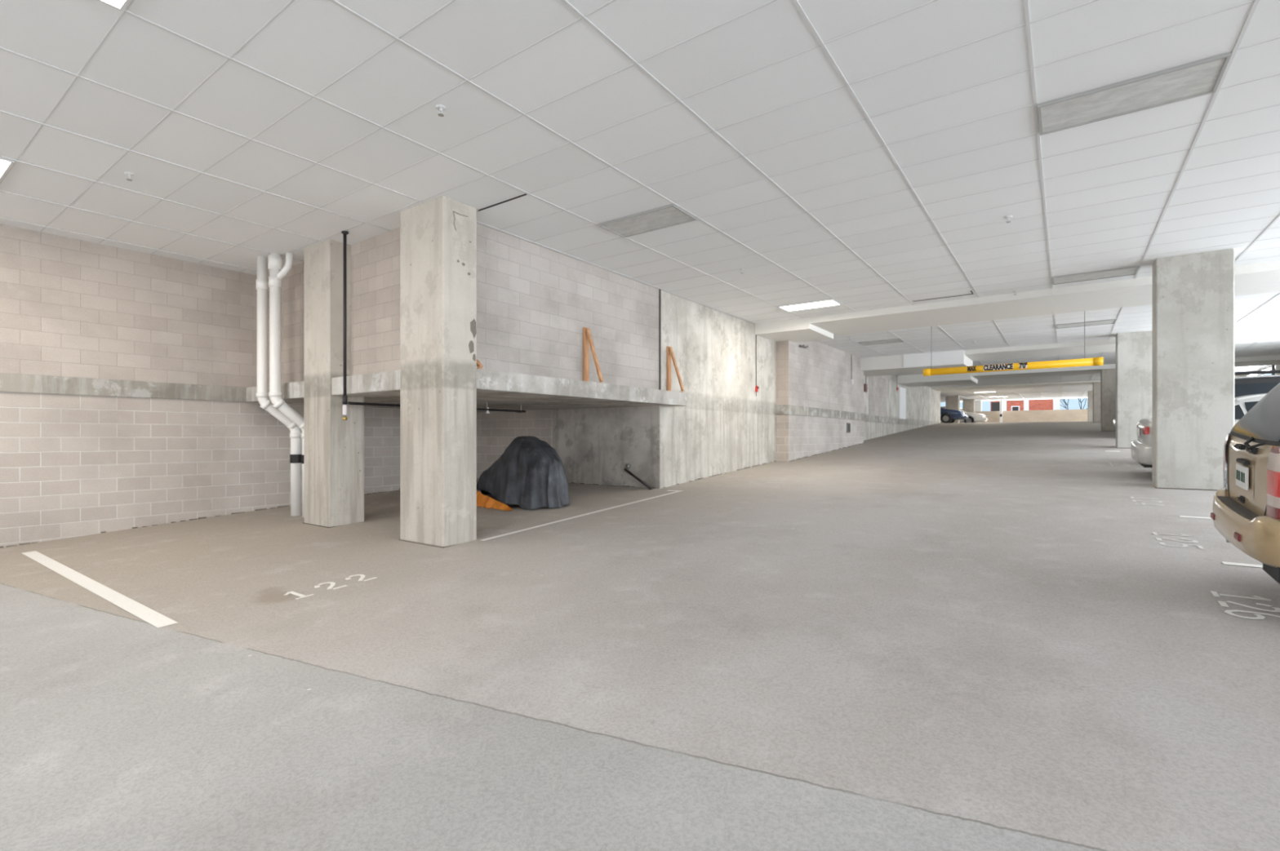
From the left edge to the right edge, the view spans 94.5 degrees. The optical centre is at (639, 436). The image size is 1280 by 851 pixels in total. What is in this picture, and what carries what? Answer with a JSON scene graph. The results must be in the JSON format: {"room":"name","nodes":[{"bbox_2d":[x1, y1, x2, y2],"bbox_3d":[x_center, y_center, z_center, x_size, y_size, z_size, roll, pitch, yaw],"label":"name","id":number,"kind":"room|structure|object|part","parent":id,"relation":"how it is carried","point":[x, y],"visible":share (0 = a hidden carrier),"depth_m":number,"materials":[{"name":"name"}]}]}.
{"room":"parking garage","nodes":[
{"label":"parking garage","id":0,"kind":"room"},
{"bbox_2d":[0,224,481,547],"bbox_3d":[-9.255,-0.280,7.085,0.200,5.160,18.700,0,0,36],"label":"wall","id":1,"kind":"structure","parent":0,"point":[71,466],"depth_m":8.98,"materials":[{"name":"beige concrete"}]},
{"bbox_2d":[0,373,246,402],"bbox_3d":[-10.681,-0.725,4.908,0.045,0.250,13.500,0,0,36],"label":"trim","id":2,"kind":"structure","parent":1,"relation":"attached to","point":[9,383],"depth_m":8.83,"materials":[{"name":"concrete"}]},
{"bbox_2d":[268,227,399,385],"bbox_3d":[-4.542,-1.830,9.066,5.240,2.060,0.180,0,0,36],"label":"wall","id":3,"kind":"structure","parent":0,"point":[375,260],"depth_m":8.51,"materials":[{"name":"beige brick"}]},
{"bbox_2d":[476,222,658,389],"bbox_3d":[-1.107,-1.830,9.467,0.150,2.060,4.840,0,0,36],"label":"wall","id":4,"kind":"structure","parent":0,"point":[535,303],"depth_m":9.12,"materials":[{"name":"grey brick"}]},
{"bbox_2d":[658,288,661,390],"bbox_3d":[0.372,-1.845,11.408,0.045,2.030,0.040,0,0,36],"label":"trim","id":5,"kind":"structure","parent":4,"relation":"attached to","point":[660,290],"depth_m":11.39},
{"bbox_2d":[481,405,660,488],"bbox_3d":[-1.699,0.300,13.014,5.248,2.000,0.250,0,0,36],"label":"wall","id":6,"kind":"structure","parent":0,"point":[593,446],"depth_m":12.39,"materials":[{"name":"concrete"}]},
{"bbox_2d":[0,421,1279,850],"bbox_3d":[10.443,0.610,22.235,23.000,3.000,66.300,0,0,36],"label":"floor","id":7,"kind":"structure","parent":0,"point":[947,637],"depth_m":3.52,"materials":[{"name":"concrete"}]},
{"bbox_2d":[22,551,177,627],"bbox_3d":[-5.742,1.471,6.086,5.070,0.009,0.131,0,0,35],"label":"parking line","id":8,"kind":"object","parent":7,"relation":"on","point":[143,612],"visible":1,"depth_m":5.57,"materials":[{"name":"white paint"}]},
{"bbox_2d":[255,256,301,515],"bbox_3d":[-5.819,-0.773,9.559,0.653,4.134,0.186,0,0,-45],"label":"drain pipe","id":9,"kind":"object","parent":7,"relation":"on","point":[262,286],"visible":0.89,"depth_m":9.36,"materials":[{"name":"white plastic"}]},
{"bbox_2d":[267,253,304,517],"bbox_3d":[-5.479,-0.774,9.347,0.368,4.133,0.638,0,0,36],"label":"drain pipe","id":10,"kind":"object","parent":7,"relation":"on","point":[277,273],"visible":0.78,"depth_m":9.16,"materials":[{"name":"white plastic"}]},
{"bbox_2d":[289,454,304,463],"bbox_3d":[-5.506,0.360,9.635,0.526,0.140,0.198,0,0,36],"label":"clamp","id":11,"kind":"object","parent":10,"relation":"attached to","point":[294,459],"visible":0.6,"depth_m":9.57,"materials":[{"name":"black rubber"}]},
{"bbox_2d":[283,574,376,599],"bbox_3d":[-2.907,1.397,5.558,0.319,0.045,0.756,0,0,36],"label":"stall number","id":12,"kind":"object","parent":7,"relation":"on","point":[362,576],"visible":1,"depth_m":5.54,"materials":[{"name":"white paint"}]},
{"bbox_2d":[302,240,364,528],"bbox_3d":[-4.625,-0.739,8.950,0.772,4.202,0.546,0,0,36],"label":"concrete column","id":13,"kind":"structure","parent":7,"relation":"on","point":[334,446],"depth_m":8.70,"materials":[{"name":"grey concrete"}]},
{"bbox_2d":[399,195,476,548],"bbox_3d":[-2.538,-0.739,7.437,0.907,4.201,0.506,0,0,36],"label":"concrete column","id":14,"kind":"structure","parent":7,"relation":"on","point":[438,236],"depth_m":7.19,"materials":[{"name":"grey concrete"}]},
{"bbox_2d":[476,435,568,511],"bbox_3d":[-2.196,0.583,10.241,2.391,1.188,1.347,0,0,35],"label":"tarp","id":15,"kind":"object","parent":7,"relation":"on","point":[530,474],"visible":0.97,"depth_m":9.66,"materials":[{"name":"grey fabric"}]},
{"bbox_2d":[480,490,682,541],"bbox_3d":[-0.653,1.140,9.207,0.310,0.278,4.629,0,0,36],"label":"parking line","id":16,"kind":"object","parent":7,"relation":"on","point":[676,491],"visible":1,"depth_m":8.67,"materials":[{"name":"white paint"}]},
{"bbox_2d":[623,464,652,489],"bbox_3d":[-0.035,0.789,11.576,0.080,0.481,0.777,0,0,-43],"label":"rod","id":17,"kind":"object","parent":7,"relation":"on","point":[627,466],"visible":0.99,"depth_m":11.59,"materials":[{"name":"black metal"}]},
{"bbox_2d":[945,395,959,422],"bbox_3d":[21.828,-1.920,41.327,0.812,2.160,0.606,0,0,36],"label":"concrete column","id":18,"kind":"structure","parent":7,"relation":"on","point":[952,402],"depth_m":41.08,"materials":[{"name":"grey concrete"}]},
{"bbox_2d":[940,406,968,422],"bbox_3d":[19.514,-1.619,40.408,4.965,1.459,2.140,0,0,36],"label":"sedan","id":19,"kind":"object","parent":7,"relation":"on","point":[947,415],"visible":0.31,"depth_m":38.82,"materials":[{"name":"blue paint"}]},
{"bbox_2d":[940,406,988,422],"bbox_3d":[24.006,-1.619,45.800,4.965,1.459,2.140,0,0,36],"label":"sedan","id":20,"kind":"object","parent":7,"relation":"on","point":[972,417],"visible":0.29,"depth_m":44.19,"materials":[{"name":"white paint"}]},
{"bbox_2d":[962,399,974,413],"bbox_3d":[26.539,-1.920,47.793,0.812,2.160,0.606,0,0,36],"label":"concrete column","id":21,"kind":"structure","parent":7,"relation":"on","point":[968,406],"depth_m":47.50,"materials":[{"name":"grey concrete"}]},
{"bbox_2d":[1000,400,1002,422],"bbox_3d":[29.594,-1.945,48.531,0.180,2.110,0.220,0,0,36],"label":"steel post","id":22,"kind":"object","parent":7,"relation":"on","point":[1001,401],"visible":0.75,"depth_m":48.46,"materials":[{"name":"white paint"}]},
{"bbox_2d":[1087,391,1093,421],"bbox_3d":[28.908,-1.920,37.469,0.912,2.160,0.606,0,0,36],"label":"concrete column","id":23,"kind":"structure","parent":7,"relation":"on","point":[1090,393],"depth_m":37.42,"materials":[{"name":"grey concrete"}]},
{"bbox_2d":[1093,382,1100,422],"bbox_3d":[23.829,-1.731,30.405,0.912,2.107,0.606,0,0,36],"label":"concrete column","id":24,"kind":"structure","parent":7,"relation":"on","point":[1096,386],"depth_m":30.34,"materials":[{"name":"grey concrete"}]},
{"bbox_2d":[1100,368,1115,431],"bbox_3d":[18.768,-1.420,23.365,0.912,2.520,0.546,0,0,36],"label":"concrete column","id":25,"kind":"structure","parent":7,"relation":"on","point":[1108,376],"depth_m":23.29,"materials":[{"name":"grey concrete"}]},
{"bbox_2d":[1105,450,1119,452],"bbox_3d":[12.370,0.378,15.493,0.300,0.021,0.350,0,0,36],"label":"paint patch","id":26,"kind":"object","parent":7,"relation":"on","point":[1105,451],"visible":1,"depth_m":15.52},
{"bbox_2d":[1112,418,1115,429],"bbox_3d":[18.174,-0.693,18.756,4.965,1.519,2.140,0,0,36],"label":"sedan","id":27,"kind":"object","parent":7,"relation":"on","point":[1114,420],"visible":0.02,"depth_m":19.93,"materials":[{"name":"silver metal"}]},
{"bbox_2d":[1109,462,1129,466],"bbox_3d":[10.228,0.593,12.617,0.329,0.044,0.731,0,0,36],"label":"stall number","id":28,"kind":"object","parent":7,"relation":"on","point":[1109,463],"visible":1,"depth_m":12.54,"materials":[{"name":"white paint"}]},
{"bbox_2d":[1115,330,1152,448],"bbox_3d":[13.672,-1.237,16.277,0.912,3.206,0.606,0,0,36],"label":"concrete column","id":29,"kind":"structure","parent":7,"relation":"on","point":[1134,350],"depth_m":16.11,"materials":[{"name":"grey concrete"}]},
{"bbox_2d":[1130,497,1163,505],"bbox_3d":[7.164,0.908,8.355,0.329,0.044,0.731,0,0,36],"label":"stall number","id":30,"kind":"object","parent":7,"relation":"on","point":[1144,504],"visible":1,"depth_m":8.24,"materials":[{"name":"white paint"}]},
{"bbox_2d":[1152,532,1204,549],"bbox_3d":[5.569,1.072,6.141,0.334,0.044,0.728,0,0,36],"label":"stall number","id":31,"kind":"object","parent":7,"relation":"on","point":[1153,533],"visible":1,"depth_m":6.11,"materials":[{"name":"white paint"}]},
{"bbox_2d":[1152,248,1235,490],"bbox_3d":[8.739,-0.984,9.380,0.912,3.712,0.526,0,0,36],"label":"concrete column","id":32,"kind":"structure","parent":7,"relation":"on","point":[1193,295],"depth_m":9.19,"materials":[{"name":"grey concrete"}]},
{"bbox_2d":[1179,515,1212,519],"bbox_3d":[8.526,0.979,5.915,4.660,0.006,0.100,0,0,36],"label":"parking line","id":33,"kind":"object","parent":7,"relation":"on","point":[1180,516],"visible":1,"depth_m":7.20,"materials":[{"name":"white paint"}]},
{"bbox_2d":[1130,393,1266,467],"bbox_3d":[11.076,0.009,9.449,4.965,1.519,2.140,0,0,36],"label":"sedan","id":34,"kind":"object","parent":7,"relation":"on","point":[1141,449],"visible":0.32,"depth_m":10.18,"materials":[{"name":"silver metal"}]},
{"bbox_3d":[9.137,-0.090,10.860,0.020,0.140,0.300,0,3,36],"label":"license plate","id":35,"kind":"part","parent":34,"relation":"part of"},
{"bbox_2d":[1142,426,1152,435],"bbox_3d":[8.898,-0.110,10.229,0.314,0.149,0.459,0,0,36],"label":"tail light","id":36,"kind":"object","parent":34,"relation":"attached to","point":[1146,430],"depth_m":10.19,"materials":[{"name":"red plastic"}]},
{"bbox_2d":[1222,561,1262,568],"bbox_3d":[7.096,1.126,3.926,4.660,0.006,0.100,0,0,36],"label":"parking line","id":37,"kind":"object","parent":7,"relation":"on","point":[1224,562],"visible":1,"depth_m":5.21,"materials":[{"name":"white paint"}]},
{"bbox_2d":[1210,382,1279,584],"bbox_3d":[6.336,0.281,3.053,4.795,1.929,2.182,0,0,36],"label":"suv","id":38,"kind":"object","parent":7,"relation":"on","point":[1246,513],"visible":1,"depth_m":4.17,"materials":[{"name":"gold metal"}]},
{"bbox_2d":[1222,434,1230,488],"bbox_3d":[5.060,0.204,4.926,0.317,0.470,0.288,0,0,36],"label":"tail light","id":39,"kind":"object","parent":38,"relation":"on","point":[1225,475],"depth_m":4.94,"materials":[{"name":"silver metal"}]},
{"bbox_3d":[4.572,0.077,4.488,0.075,0.035,0.180,0,3,36],"label":"tailgate handle","id":40,"kind":"part","parent":38,"relation":"part of","materials":[{"name":"black plastic"}]},
{"bbox_2d":[1235,470,1244,483],"bbox_3d":[4.458,0.293,4.396,0.004,0.070,0.251,0,3,36],"label":"print","id":41,"kind":"object","parent":38,"relation":"attached to","point":[1240,474],"depth_m":4.40},
{"bbox_3d":[4.465,0.296,4.390,0.015,0.165,0.310,0,3,36],"label":"license plate","id":42,"kind":"part","parent":38,"relation":"part of","materials":[{"name":"white metal"}]},
{"bbox_3d":[4.273,0.039,4.045,0.022,0.099,0.383,0,0,20],"label":"wiper blade","id":43,"kind":"part","parent":38,"relation":"part of","materials":[{"name":"black plastic"}]},
{"bbox_2d":[1266,446,1279,519],"bbox_3d":[4.102,0.296,3.683,0.168,0.471,0.407,0,0,-15],"label":"tail light","id":44,"kind":"object","parent":38,"relation":"attached to","point":[1273,510],"depth_m":3.80,"materials":[{"name":"red plastic"}]},
{"bbox_2d":[1210,591,1279,619],"bbox_3d":[4.346,1.208,4.219,0.337,0.038,0.637,0,0,36],"label":"stall number","id":45,"kind":"object","parent":7,"relation":"on","point":[1215,593],"visible":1,"depth_m":4.17,"materials":[{"name":"white paint"}]},
{"bbox_2d":[1235,369,1279,397],"bbox_3d":[13.087,-0.366,11.367,4.690,1.946,1.873,0,0,36],"label":"suv","id":46,"kind":"object","parent":7,"relation":"on","point":[1246,385],"visible":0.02,"depth_m":11.35,"materials":[{"name":"black paint"}]},
{"bbox_3d":[12.867,-1.284,12.192,2.124,0.109,0.044,0,3,36],"label":"roof rail","id":47,"kind":"part","parent":46,"relation":"part of","materials":[{"name":"black plastic"}]},
{"bbox_3d":[12.145,-1.210,11.187,2.124,0.109,0.044,0,3,36],"label":"roof rail","id":48,"kind":"part","parent":46,"relation":"part of","materials":[{"name":"black plastic"}]},
{"bbox_2d":[0,0,1279,402],"bbox_3d":[10.461,-3.020,22.346,22.900,0.360,66.500,0,0,36],"label":"ceiling","id":49,"kind":"structure","parent":0,"point":[310,45],"depth_m":5.62,"materials":[{"name":"white tile"}]},
{"bbox_2d":[0,157,14,182],"bbox_3d":[-7.077,-2.828,6.190,1.190,0.024,0.585,0,0,36],"label":"recessed light","id":50,"kind":"object","parent":49,"relation":"in","point":[6,165],"visible":1,"depth_m":6.17,"materials":[{"name":"white plastic"}]},
{"bbox_2d":[0,160,9,176],"bbox_3d":[-7.077,-2.829,6.190,1.146,0.014,0.541,0,0,36],"label":"diffuser","id":51,"kind":"object","parent":50,"relation":"attached to","point":[4,164],"depth_m":6.19,"materials":[{"name":"white plastic"}]},
{"bbox_2d":[96,0,132,12],"bbox_3d":[-3.115,-2.828,3.342,1.190,0.024,0.585,0,0,36],"label":"recessed light","id":52,"kind":"object","parent":49,"relation":"in","point":[120,5],"visible":1,"depth_m":3.85,"materials":[{"name":"white plastic"}]},
{"bbox_2d":[103,0,124,7],"bbox_3d":[-3.115,-2.829,3.342,1.146,0.014,0.541,0,0,36],"label":"diffuser","id":53,"kind":"object","parent":52,"relation":"attached to","point":[113,3],"depth_m":3.85,"materials":[{"name":"white plastic"}]},
{"bbox_2d":[124,172,134,181],"bbox_3d":[-5.508,-2.804,6.386,0.090,0.071,0.090,0,0,36],"label":"sprinkler","id":54,"kind":"object","parent":49,"relation":"attached to","point":[129,174],"visible":1,"depth_m":6.38,"materials":[{"name":"metal"}]},
{"bbox_2d":[341,231,348,420],"bbox_3d":[-4.084,-1.535,8.195,0.090,2.610,0.090,0,0,36],"label":"pipe","id":55,"kind":"object","parent":49,"relation":"hanging from","point":[344,398],"visible":1,"depth_m":8.18,"materials":[{"name":"black metal"}]},
{"bbox_2d":[435,104,446,116],"bbox_3d":[-1.715,-2.804,5.100,0.090,0.071,0.090,0,0,36],"label":"sprinkler","id":56,"kind":"object","parent":49,"relation":"attached to","point":[441,108],"visible":1,"depth_m":5.09,"materials":[{"name":"metal"}]},
{"bbox_2d":[0,0,1279,400],"bbox_3d":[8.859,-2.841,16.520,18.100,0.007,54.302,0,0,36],"label":"trim","id":57,"kind":"structure","parent":49,"relation":"attached to","point":[122,15],"depth_m":6.04,"materials":[{"name":"white metal"}]},
{"bbox_2d":[597,204,697,238],"bbox_3d":[0.090,-2.828,7.799,1.190,0.024,0.585,0,0,36],"label":"ceiling panel","id":58,"kind":"object","parent":49,"relation":"attached to","point":[668,215],"visible":1,"depth_m":7.77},
{"bbox_2d":[478,194,973,302],"bbox_3d":[2.233,-2.834,9.684,9.646,0.012,1.143,0,0,-31],"label":"trim","id":59,"kind":"structure","parent":49,"relation":"attached to","point":[508,200],"depth_m":7.31,"materials":[{"name":"white metal"}]},
{"bbox_2d":[777,298,841,311],"bbox_3d":[3.650,-2.828,12.752,1.190,0.024,0.585,0,0,36],"label":"recessed light","id":60,"kind":"object","parent":49,"relation":"in","point":[825,303],"visible":1,"depth_m":12.73,"materials":[{"name":"white plastic"}]},
{"bbox_2d":[857,338,904,346],"bbox_3d":[7.211,-2.828,17.705,1.190,0.024,0.585,0,0,36],"label":"ceiling panel","id":61,"kind":"object","parent":49,"relation":"attached to","point":[896,340],"visible":1,"depth_m":17.71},
{"bbox_2d":[903,350,964,367],"bbox_3d":[9.863,-2.630,19.937,1.840,0.460,0.050,0,0,36],"label":"trim","id":62,"kind":"structure","parent":49,"relation":"attached to","point":[948,357],"depth_m":19.88,"materials":[{"name":"white paint"}]},
{"bbox_2d":[973,391,995,393],"bbox_3d":[21.847,-2.828,37.499,1.190,0.024,0.585,0,0,36],"label":"recessed light","id":63,"kind":"object","parent":49,"relation":"in","point":[993,391],"visible":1,"depth_m":37.40,"materials":[{"name":"white plastic"}]},
{"bbox_2d":[1004,215,1012,222],"bbox_3d":[4.755,-2.804,7.641,0.090,0.071,0.090,0,0,36],"label":"sprinkler","id":64,"kind":"object","parent":49,"relation":"attached to","point":[1009,216],"visible":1,"depth_m":7.63,"materials":[{"name":"metal"}]},
{"bbox_2d":[923,311,1103,376],"bbox_3d":[8.709,-2.188,14.058,3.610,1.281,0.190,0,0,36],"label":"bar","id":65,"kind":"object","parent":49,"relation":"hanging from","point":[1093,362],"visible":0.99,"depth_m":13.88,"materials":[{"name":"yellow metal"}]},
{"bbox_3d":[8.526,-1.652,14.096,0.607,0.120,0.026,0,0,36],"label":"letter plate","id":66,"kind":"part","parent":65,"relation":"part of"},
{"bbox_2d":[1056,319,1116,328],"bbox_3d":[11.173,-2.828,14.857,1.190,0.024,0.585,0,0,36],"label":"ceiling panel","id":67,"kind":"object","parent":49,"relation":"attached to","point":[1113,321],"visible":1,"depth_m":14.83,"materials":[{"name":"grey plastic"}]},
{"bbox_2d":[1052,266,1139,284],"bbox_3d":[7.969,-2.828,10.399,1.190,0.024,0.585,0,0,36],"label":"ceiling panel","id":68,"kind":"object","parent":49,"relation":"attached to","point":[1128,271],"visible":1,"depth_m":10.36,"materials":[{"name":"grey plastic"}]},
{"bbox_2d":[1037,52,1231,135],"bbox_3d":[4.052,-2.828,4.951,1.190,0.024,0.585,0,0,36],"label":"ceiling panel","id":69,"kind":"object","parent":49,"relation":"attached to","point":[1203,77],"visible":1,"depth_m":4.89,"materials":[{"name":"grey plastic"}]},
{"bbox_2d":[660,290,776,488],"bbox_3d":[1.940,-0.780,13.791,0.250,4.160,5.660,0,0,36],"label":"wall","id":70,"kind":"structure","parent":0,"point":[723,427],"depth_m":13.19,"materials":[{"name":"grey concrete"}]},
{"bbox_2d":[246,368,687,412],"bbox_3d":[-2.977,-0.726,10.909,5.630,0.252,5.560,0,0,36],"label":"trim","id":71,"kind":"structure","parent":70,"relation":"attached to","point":[501,390],"depth_m":9.09,"materials":[{"name":"concrete"}]},
{"bbox_2d":[347,401,525,413],"bbox_3d":[-3.050,-0.504,9.761,0.477,0.192,3.639,0,0,28],"label":"pipe","id":72,"kind":"object","parent":71,"relation":"hanging from","point":[487,409],"visible":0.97,"depth_m":8.90,"materials":[{"name":"black metal"}]},
{"bbox_2d":[476,358,483,368],"bbox_3d":[-2.151,-1.007,7.581,0.356,0.310,0.110,0,0,36],"label":"brace","id":73,"kind":"object","parent":71,"relation":"on","point":[479,365],"visible":0.12,"depth_m":7.49,"materials":[{"name":"brown wood"}]},
{"bbox_2d":[582,327,603,383],"bbox_3d":[-0.747,-1.312,9.528,0.363,0.920,0.110,0,0,36],"label":"brace","id":74,"kind":"object","parent":71,"relation":"on","point":[587,338],"visible":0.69,"depth_m":9.57,"materials":[{"name":"brown wood"}]},
{"bbox_3d":[-0.878,-1.312,9.622,0.040,0.920,0.110,0,0,36],"label":"post","id":75,"kind":"part","parent":74,"relation":"part of","materials":[{"name":"brown wood"}]},
{"bbox_2d":[666,346,684,392],"bbox_3d":[0.700,-1.312,11.542,0.363,0.920,0.110,0,0,36],"label":"brace","id":76,"kind":"object","parent":71,"relation":"on","point":[670,354],"visible":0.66,"depth_m":11.58,"materials":[{"name":"brown wood"}]},
{"bbox_3d":[0.569,-1.312,11.636,0.040,0.920,0.110,0,0,36],"label":"post","id":77,"kind":"part","parent":76,"relation":"part of","materials":[{"name":"brown wood"}]},
{"bbox_2d":[755,334,759,396],"bbox_3d":[2.956,-1.930,14.920,0.082,1.820,0.070,0,0,36],"label":"alarm device","id":78,"kind":"object","parent":70,"relation":"attached to","point":[757,388],"visible":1,"depth_m":14.93,"materials":[{"name":"grey metal"}]},
{"bbox_2d":[776,340,789,462],"bbox_3d":[3.825,-0.930,15.903,0.365,3.860,0.030,0,0,36],"label":"wall","id":79,"kind":"structure","parent":0,"point":[782,347],"depth_m":15.87,"materials":[{"name":"beige concrete"}]},
{"bbox_2d":[789,341,863,461],"bbox_3d":[5.844,-0.930,18.922,0.600,3.860,7.250,0,0,36],"label":"wall","id":80,"kind":"structure","parent":0,"point":[820,375],"depth_m":17.99,"materials":[{"name":"grey concrete"}]},
{"bbox_2d":[755,317,833,342],"bbox_3d":[3.987,-2.715,15.226,1.400,0.290,1.820,0,0,36],"label":"trim","id":81,"kind":"structure","parent":80,"relation":"attached to","point":[800,330],"depth_m":14.71,"materials":[{"name":"white paint"}]},
{"bbox_2d":[799,344,808,348],"bbox_3d":[4.558,-2.519,16.510,0.166,0.098,0.378,0,0,36],"label":"pipe stub","id":82,"kind":"object","parent":80,"relation":"attached to","point":[803,345],"visible":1,"depth_m":16.42,"materials":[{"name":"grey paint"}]},
{"bbox_2d":[775,404,864,420],"bbox_3d":[5.917,-0.725,18.839,0.455,0.250,7.300,0,0,36],"label":"trim","id":83,"kind":"structure","parent":80,"relation":"attached to","point":[780,409],"depth_m":17.42,"materials":[{"name":"concrete"}]},
{"bbox_2d":[846,422,850,433],"bbox_3d":[7.078,-0.300,20.098,0.030,0.340,0.340,0,0,36],"label":"air vent","id":84,"kind":"object","parent":80,"relation":"in","point":[848,424],"visible":1,"depth_m":20.13,"materials":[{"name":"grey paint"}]},
{"bbox_2d":[860,355,973,376],"bbox_3d":[9.791,-2.620,21.380,3.660,0.480,2.250,0,0,36],"label":"trim","id":85,"kind":"structure","parent":80,"relation":"attached to","point":[886,365],"depth_m":20.93,"materials":[{"name":"white paint"}]},
{"bbox_2d":[863,374,940,440],"bbox_3d":[13.253,-1.130,29.514,0.265,3.460,18.600,0,0,36],"label":"wall","id":86,"kind":"structure","parent":0,"point":[922,403],"depth_m":26.90,"materials":[{"name":"concrete"}]},
{"bbox_2d":[863,376,867,391],"bbox_3d":[8.764,-2.260,22.984,0.100,1.160,0.415,0,0,36],"label":"alarm device","id":87,"kind":"object","parent":86,"relation":"attached to","point":[865,386],"visible":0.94,"depth_m":22.83,"materials":[{"name":"grey paint"}]},
{"bbox_2d":[863,414,908,424],"bbox_3d":[10.584,-0.725,25.583,0.060,0.250,9.100,0,0,36],"label":"trim","id":88,"kind":"structure","parent":86,"relation":"attached to","point":[867,418],"depth_m":25.52,"materials":[{"name":"concrete"}]},
{"bbox_2d":[898,386,906,419],"bbox_3d":[12.547,-1.610,28.297,0.040,1.520,1.440,0,0,36],"label":"wall panel","id":89,"kind":"object","parent":86,"relation":"attached to","point":[902,392],"visible":1,"depth_m":28.24,"materials":[{"name":"white paint"}]},
{"bbox_2d":[897,373,977,386],"bbox_3d":[13.891,-2.670,27.639,3.010,0.380,2.500,0,0,36],"label":"trim","id":90,"kind":"structure","parent":86,"relation":"attached to","point":[911,380],"depth_m":26.95,"materials":[{"name":"white paint"}]},
{"bbox_2d":[931,374,1244,391],"bbox_3d":[22.863,-2.825,31.596,12.960,0.070,2.000,0,0,36],"label":"trim","id":91,"kind":"structure","parent":86,"relation":"attached to","point":[1085,383],"depth_m":32.78,"materials":[{"name":"white paint"}]},
{"bbox_2d":[940,408,1087,423],"bbox_3d":[29.651,-1.060,49.039,22.900,2.120,0.250,0,0,36],"label":"wall","id":92,"kind":"structure","parent":0,"point":[1048,415],"depth_m":47.33,"materials":[{"name":"beige concrete"}]},
{"bbox_2d":[974,400,981,412],"bbox_3d":[28.436,-2.600,49.918,0.600,1.000,0.260,0,0,36],"label":"trim","id":93,"kind":"structure","parent":92,"relation":"on","point":[977,404],"depth_m":49.76,"materials":[{"name":"white paint"}]},
{"bbox_2d":[1240,364,1279,377],"bbox_3d":[19.616,-0.280,15.764,0.250,5.160,66.500,0,0,36],"label":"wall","id":94,"kind":"structure","parent":0,"point":[1277,366],"depth_m":23.95,"materials":[{"name":"white paint"}]},
{"bbox_2d":[809,261,1279,335],"bbox_3d":[9.318,-2.780,11.591,11.600,0.160,2.100,0,0,36],"label":"ceiling beam","id":95,"kind":"structure","parent":94,"relation":"attached to","point":[1264,277],"depth_m":12.18,"materials":[{"name":"white paint"}]},
{"bbox_2d":[964,326,1279,360],"bbox_3d":[15.001,-2.780,17.542,9.320,0.160,2.000,0,0,36],"label":"trim","id":96,"kind":"structure","parent":94,"relation":"attached to","point":[1267,334],"depth_m":18.24,"materials":[{"name":"white paint"}]},
{"bbox_2d":[971,355,1279,379],"bbox_3d":[19.161,-2.765,23.912,10.000,0.190,2.000,0,0,36],"label":"trim","id":97,"kind":"structure","parent":94,"relation":"attached to","point":[1272,359],"depth_m":24.29,"materials":[{"name":"white paint"}]},
{"bbox_2d":[1246,364,1275,376],"bbox_3d":[25.749,-2.450,24.595,0.080,0.700,4.040,0,0,36],"label":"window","id":98,"kind":"structure","parent":94,"relation":"in","point":[1273,366],"depth_m":23.41,"materials":[{"name":"grey paint"}]},
{"label":"outside","id":99,"kind":"structure","parent":0,"visible":0},
{"bbox_3d":[14.593,3.600,20.299,300.000,0.200,350.000,0,0,36],"label":"ground","id":100,"kind":"structure","parent":99,"visible":0},
{"bbox_2d":[990,399,1060,411],"bbox_3d":[47.559,-3.000,72.835,6.800,13.000,10.200,0,0,36],"label":"brick building","id":101,"kind":"structure","parent":100,"relation":"on","point":[1043,404],"depth_m":68.56,"materials":[{"name":"red brick"}]},
{"bbox_3d":[43.933,-2.950,69.290,0.610,1.100,0.050,0,0,36],"label":"pane","id":102,"kind":"part","parent":101,"relation":"part of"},
{"bbox_2d":[1060,398,1086,409],"bbox_3d":[57.652,-3.913,78.431,10.998,14.839,5.776,0,0,36],"label":"bare tree","id":103,"kind":"object","parent":100,"relation":"on","point":[1068,398],"visible":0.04,"depth_m":78.38,"materials":[{"name":"grey plant"}]}
]}

